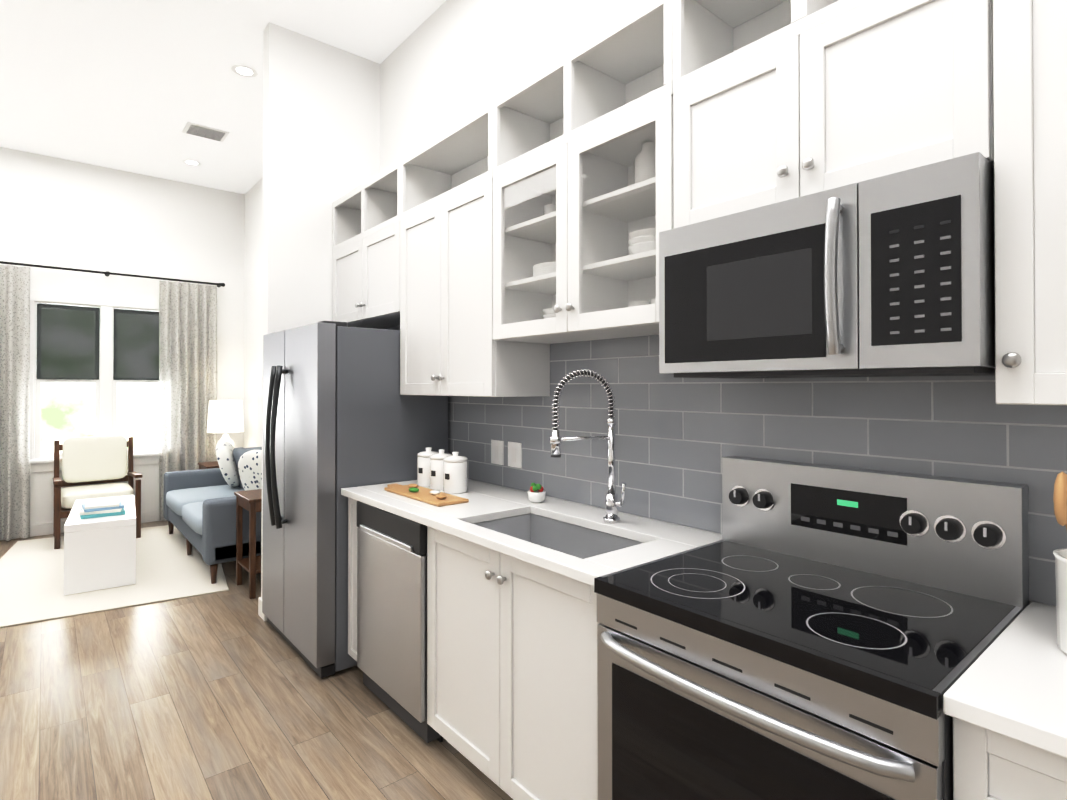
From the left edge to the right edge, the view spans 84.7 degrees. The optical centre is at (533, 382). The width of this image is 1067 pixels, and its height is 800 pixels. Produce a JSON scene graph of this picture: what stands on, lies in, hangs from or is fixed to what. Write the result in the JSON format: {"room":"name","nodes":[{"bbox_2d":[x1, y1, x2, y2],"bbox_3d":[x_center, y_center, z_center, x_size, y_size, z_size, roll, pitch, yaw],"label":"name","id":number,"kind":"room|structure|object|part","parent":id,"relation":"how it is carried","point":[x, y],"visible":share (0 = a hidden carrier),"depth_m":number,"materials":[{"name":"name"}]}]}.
{"room":"kitchen","nodes":[
{"label":"kitchen","id":0,"kind":"room"},
{"bbox_2d":[0,147,244,524],"bbox_3d":[-4.919,-0.360,5.459,4.360,3.620,0.150,0,-1,-40],"label":"wall","id":1,"kind":"structure","parent":0,"point":[59,212],"depth_m":5.98,"materials":[{"name":"white paint"}]},
{"bbox_2d":[0,510,161,540],"bbox_3d":[-4.854,1.395,5.390,4.030,0.110,0.017,0,-1,-40],"label":"baseboard","id":2,"kind":"structure","parent":1,"relation":"attached to","point":[48,528],"depth_m":5.60,"materials":[{"name":"white"}]},
{"bbox_2d":[30,290,181,472],"bbox_3d":[-4.311,-0.007,5.906,1.350,1.722,0.180,0,-1,-40],"label":"window","id":3,"kind":"structure","parent":1,"relation":"in","point":[106,305],"depth_m":5.85,"materials":[{"name":"white"}]},
{"bbox_3d":[-4.335,-0.016,5.934,1.086,1.476,0.075,0,-1,-40],"label":"window sashes","id":4,"kind":"part","parent":3,"relation":"part of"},
{"bbox_2d":[37,304,158,379],"bbox_3d":[-4.301,-0.387,5.896,1.070,0.718,0.016,0,-1,-40],"label":"roller blinds","id":5,"kind":"object","parent":3,"relation":"attached to","point":[67,342],"visible":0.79,"depth_m":5.81,"materials":[{"name":"grey fabric"}]},
{"bbox_2d":[0,261,224,286],"bbox_3d":[-4.351,-1.087,5.768,2.364,0.044,0.109,0,-1,-40],"label":"curtain rod","id":6,"kind":"object","parent":1,"relation":"attached to","point":[107,273],"visible":0.98,"depth_m":5.82,"materials":[{"name":"black metal"}]},
{"bbox_2d":[0,265,29,540],"bbox_3d":[-4.921,0.163,5.239,0.642,2.542,0.106,0,-1,-40],"label":"curtain","id":7,"kind":"object","parent":6,"relation":"hanging from","point":[14,401],"visible":0.98,"depth_m":5.38,"materials":[{"name":"fabric"}]},
{"bbox_2d":[159,277,216,520],"bbox_3d":[-3.689,0.171,6.268,0.552,2.542,0.106,0,-1,-40],"label":"curtain","id":8,"kind":"object","parent":6,"relation":"hanging from","point":[187,352],"visible":0.73,"depth_m":6.24,"materials":[{"name":"fabric"}]},
{"bbox_2d":[0,0,445,193],"bbox_3d":[-1.816,-2.250,1.760,4.360,0.100,9.830,0,-1,-40],"label":"ceiling","id":9,"kind":"structure","parent":0,"point":[134,86],"depth_m":4.11,"materials":[{"name":"white paint"}]},
{"bbox_2d":[182,159,201,165],"bbox_3d":[-3.363,-2.164,5.764,0.170,0.002,0.170,0,-1,-40],"label":"recessed light","id":10,"kind":"object","parent":9,"relation":"in","point":[191,162],"visible":1,"depth_m":5.76,"materials":[{"name":"white plastic"}]},
{"bbox_2d":[182,122,229,141],"bbox_3d":[-2.843,-2.165,5.078,0.320,0.013,0.256,0,-1,-40],"label":"ceiling vent","id":11,"kind":"object","parent":9,"relation":"in","point":[202,131],"visible":1,"depth_m":5.06,"materials":[{"name":"white metal"}]},
{"bbox_2d":[231,65,257,77],"bbox_3d":[-2.022,-2.178,4.096,0.170,0.002,0.170,0,-1,-40],"label":"recessed light","id":12,"kind":"object","parent":9,"relation":"in","point":[245,71],"visible":1,"depth_m":4.10,"materials":[{"name":"white plastic"}]},
{"bbox_2d":[0,520,512,799],"bbox_3d":[-1.816,1.470,1.730,4.360,0.100,9.830,0,-1,-40],"label":"floor","id":13,"kind":"structure","parent":0,"point":[230,694],"depth_m":2.48,"materials":[{"name":"wood"}]},
{"bbox_2d":[0,525,228,627],"bbox_3d":[-3.394,1.439,4.679,1.520,0.009,2.440,0,-1,-32],"label":"rug","id":14,"kind":"object","parent":13,"relation":"on","point":[32,579],"visible":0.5,"depth_m":4.21,"materials":[{"name":"white carpet"}]},
{"bbox_2d":[53,435,141,548],"bbox_3d":[-4.092,0.979,5.487,0.636,0.921,0.719,0,-1,-40],"label":"armchair","id":15,"kind":"object","parent":14,"relation":"on","point":[98,460],"visible":0.88,"depth_m":5.54,"materials":[{"name":"beige fabric"}]},
{"bbox_2d":[64,495,135,595],"bbox_3d":[-3.291,1.197,4.480,0.400,0.468,1.100,0,-1,-35],"label":"coffee table","id":16,"kind":"object","parent":14,"relation":"on","point":[99,553],"visible":0.96,"depth_m":4.04,"materials":[{"name":"white"}]},
{"bbox_2d":[79,498,125,518],"bbox_3d":[-3.166,0.921,4.302,0.276,0.078,0.333,0,-1,-35],"label":"books","id":17,"kind":"object","parent":16,"relation":"on","point":[101,508],"visible":1,"depth_m":4.21,"materials":[{"name":"teal paper"}]},
{"bbox_2d":[163,441,261,583],"bbox_3d":[-2.586,0.991,5.104,0.880,0.890,1.950,0,-1,-40],"label":"sofa","id":18,"kind":"object","parent":14,"relation":"on","point":[199,509],"visible":0.6,"depth_m":4.70,"materials":[{"name":"grey"}]},
{"bbox_3d":[-2.648,0.880,5.053,0.718,0.513,1.602,0,-1,-40],"label":"seat","id":19,"kind":"part","parent":18,"relation":"part of","materials":[{"name":"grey fabric"}]},
{"bbox_2d":[198,461,219,468],"bbox_3d":[-3.277,1.151,6.226,0.440,0.588,0.440,0,-1,-40],"label":"end table","id":20,"kind":"object","parent":13,"relation":"on","point":[208,465],"visible":0.15,"depth_m":6.10,"materials":[{"name":"brown wood"}]},
{"bbox_2d":[207,400,243,451],"bbox_3d":[-3.277,0.525,6.231,0.350,0.660,0.350,0,-1,-40],"label":"table lamp","id":21,"kind":"object","parent":20,"relation":"on","point":[225,416],"visible":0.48,"depth_m":6.10,"materials":[{"name":"white fabric"}]},
{"bbox_3d":[-3.277,0.360,6.232,0.350,0.330,0.350,0,-1,-40],"label":"lamp shade","id":22,"kind":"part","parent":21,"relation":"part of","materials":[{"name":"white fabric"}]},
{"bbox_2d":[234,489,261,598],"bbox_3d":[-1.852,1.109,4.146,0.400,0.659,0.400,0,-1,-40],"label":"side table","id":23,"kind":"object","parent":13,"relation":"on","point":[250,501],"visible":0.44,"depth_m":3.98,"materials":[{"name":"brown wood"}]},
{"bbox_2d":[348,498,358,660],"bbox_3d":[-0.626,0.990,2.997,0.608,0.881,0.157,0,-1,-40],"label":"cabinet filler","id":24,"kind":"object","parent":13,"relation":"on","point":[352,578],"visible":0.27,"depth_m":2.83,"materials":[{"name":"white wood"}]},
{"bbox_2d":[262,321,447,677],"bbox_3d":[-1.073,0.563,3.336,0.808,1.716,0.908,0,-1,-40],"label":"refrigerator","id":25,"kind":"object","parent":13,"relation":"on","point":[339,411],"visible":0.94,"depth_m":2.95,"materials":[{"name":"grey paint"}]},
{"bbox_3d":[-1.380,0.342,3.141,0.084,0.864,0.120,0,-1,-40],"label":"handle","id":26,"kind":"part","parent":25,"relation":"part of","materials":[{"name":"grey metal"}]},
{"bbox_3d":[-1.283,0.539,3.161,0.095,1.646,0.904,0,-1,-40],"label":"door","id":27,"kind":"part","parent":25,"relation":"part of","materials":[{"name":"grey metal"}]},
{"bbox_2d":[357,501,442,742],"bbox_3d":[-0.403,0.989,2.681,0.616,0.878,0.602,0,-1,-40],"label":"dishwasher","id":28,"kind":"object","parent":13,"relation":"on","point":[391,606],"visible":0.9,"depth_m":2.43,"materials":[{"name":"grey metal"}]},
{"bbox_2d":[427,526,598,799],"bbox_3d":[0.111,0.983,2.091,0.639,0.881,0.951,0,-1,-40],"label":"base cabinet","id":29,"kind":"object","parent":13,"relation":"on","point":[512,697],"visible":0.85,"depth_m":1.86,"materials":[{"name":"white wood"}]},
{"bbox_2d":[341,369,1066,757],"bbox_3d":[0.548,0.335,1.565,0.636,0.776,3.872,0,-1,-40],"label":"countertop","id":30,"kind":"structure","parent":29,"relation":"on","point":[1011,683],"depth_m":1.83,"materials":[{"name":"white stone"}]},
{"bbox_2d":[384,484,468,505],"bbox_3d":[-0.515,0.496,2.668,0.150,0.033,0.570,0,-1,-40],"label":"cutting board","id":31,"kind":"object","parent":30,"relation":"on","point":[426,495],"visible":1,"depth_m":2.58,"materials":[{"name":"brown wood"}]},
{"bbox_2d":[417,447,438,486],"bbox_3d":[-0.526,0.420,2.939,0.114,0.189,0.113,0,-1,-40],"label":"canister","id":32,"kind":"object","parent":30,"relation":"on","point":[423,468],"visible":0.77,"depth_m":2.89,"materials":[{"name":"white ceramic"}]},
{"bbox_2d":[430,449,452,489],"bbox_3d":[-0.446,0.419,2.843,0.114,0.189,0.113,0,-1,-40],"label":"canister","id":33,"kind":"object","parent":30,"relation":"on","point":[436,471],"visible":0.75,"depth_m":2.79,"materials":[{"name":"white ceramic"}]},
{"bbox_2d":[443,451,467,493],"bbox_3d":[-0.366,0.419,2.748,0.114,0.189,0.113,0,-1,-40],"label":"canister","id":34,"kind":"object","parent":30,"relation":"on","point":[455,473],"visible":1,"depth_m":2.70,"materials":[{"name":"white ceramic"}]},
{"bbox_2d":[527,483,545,502],"bbox_3d":[0.014,0.471,2.511,0.080,0.080,0.080,0,-1,-40],"label":"plant pot","id":35,"kind":"object","parent":30,"relation":"on","point":[536,493],"visible":1,"depth_m":2.48,"materials":[{"name":"white ceramic"}]},
{"bbox_2d":[474,513,641,558],"bbox_3d":[0.065,0.634,2.050,0.388,0.184,0.698,0,-1,-40],"label":"sink basin","id":36,"kind":"object","parent":30,"relation":"in","point":[567,536],"depth_m":2.28,"materials":[{"name":"silver metal"}]},
{"bbox_2d":[1053,471,1066,653],"bbox_3d":[1.058,0.310,1.060,0.198,0.378,0.174,0,-1,-40],"label":"utensil crock","id":37,"kind":"object","parent":30,"relation":"on","point":[1060,499],"visible":0.98,"depth_m":1.07,"materials":[{"name":"white ceramic"}]},
{"bbox_2d":[594,456,1028,799],"bbox_3d":[0.625,0.828,1.405,0.710,1.180,0.754,0,-1,-40],"label":"range","id":38,"kind":"object","parent":13,"relation":"on","point":[803,631],"visible":0.96,"depth_m":1.32,"materials":[{"name":"grey metal"}]},
{"bbox_2d":[953,717,1066,799],"bbox_3d":[1.198,0.972,0.790,0.639,0.881,0.916,0,-1,-40],"label":"base cabinet","id":39,"kind":"object","parent":13,"relation":"on","point":[989,765],"visible":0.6,"depth_m":0.91,"materials":[{"name":"white wood"}]},
{"bbox_2d":[261,22,379,597],"bbox_3d":[-1.365,-0.373,3.809,0.720,3.620,0.120,0,-1,-40],"label":"wall","id":40,"kind":"structure","parent":0,"point":[321,127],"depth_m":3.69,"materials":[{"name":"white paint"}]},
{"bbox_2d":[258,597,266,618],"bbox_3d":[-1.419,1.382,3.817,0.694,0.110,0.044,0,-1,-40],"label":"baseboard","id":41,"kind":"structure","parent":40,"relation":"attached to","point":[260,613],"depth_m":3.57,"materials":[{"name":"white"}]},
{"bbox_2d":[244,0,1066,606],"bbox_3d":[-0.156,-0.379,3.034,0.158,3.620,9.680,0,-1,-40],"label":"wall","id":42,"kind":"structure","parent":0,"point":[446,64],"depth_m":2.23,"materials":[{"name":"white paint"}]},
{"bbox_2d":[332,160,399,328],"bbox_3d":[-0.889,-0.765,3.515,0.352,0.800,0.937,0,-1,-40],"label":"upper cabinet","id":43,"kind":"object","parent":42,"relation":"attached to","point":[366,254],"visible":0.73,"depth_m":3.44,"materials":[{"name":"white wood"}]},
{"bbox_2d":[400,100,549,396],"bbox_3d":[-0.324,-0.553,2.837,0.352,1.235,0.821,0,-1,-40],"label":"upper cabinet","id":44,"kind":"object","parent":42,"relation":"attached to","point":[449,346],"visible":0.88,"depth_m":2.70,"materials":[{"name":"white wood"}]},
{"bbox_2d":[491,440,503,464],"bbox_3d":[-0.181,0.350,2.929,0.008,0.120,0.104,0,-1,-40],"label":"electrical outlet plate","id":45,"kind":"object","parent":42,"relation":"attached to","point":[497,447],"depth_m":2.92,"materials":[{"name":"white plastic"}]},
{"bbox_2d":[508,442,521,467],"bbox_3d":[-0.092,0.349,2.821,0.008,0.120,0.104,0,-1,-40],"label":"electrical outlet plate","id":46,"kind":"object","parent":42,"relation":"attached to","point":[514,453],"depth_m":2.81,"materials":[{"name":"white plastic"}]},
{"bbox_2d":[493,0,673,343],"bbox_3d":[0.231,-0.676,2.174,0.352,1.000,0.905,0,-1,-40],"label":"upper cabinet","id":47,"kind":"object","parent":42,"relation":"attached to","point":[583,187],"visible":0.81,"depth_m":2.13,"materials":[{"name":"painted wood"},{"name":"glass"},{"name":"metal"}]},
{"bbox_2d":[672,0,993,227],"bbox_3d":[0.765,-0.809,1.536,0.352,0.744,0.758,0,-1,-40],"label":"upper cabinet","id":48,"kind":"object","parent":42,"relation":"attached to","point":[775,101],"visible":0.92,"depth_m":1.41,"materials":[{"name":"white wood"}]},
{"bbox_2d":[659,152,994,378],"bbox_3d":[0.728,-0.225,1.500,0.444,0.418,0.752,0,-1,-40],"label":"microwave","id":49,"kind":"object","parent":48,"relation":"attached to","point":[891,275],"visible":0.98,"depth_m":1.28,"materials":[{"name":"silver metal"}]},
{"bbox_2d":[993,0,1066,405],"bbox_3d":[1.159,-0.571,1.062,0.352,1.228,0.466,0,-1,-40],"label":"upper cabinet","id":50,"kind":"object","parent":42,"relation":"attached to","point":[1030,127],"visible":1,"depth_m":1.10,"materials":[{"name":"white wood"}]},
{"label":"outside","id":51,"kind":"structure","parent":0,"visible":0},
{"bbox_2d":[41,383,158,452],"bbox_3d":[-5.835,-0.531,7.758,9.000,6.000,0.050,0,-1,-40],"label":"window panes","id":52,"kind":"structure","parent":51,"point":[67,410],"depth_m":7.70,"materials":[{"name":"clear glass"}]}
]}

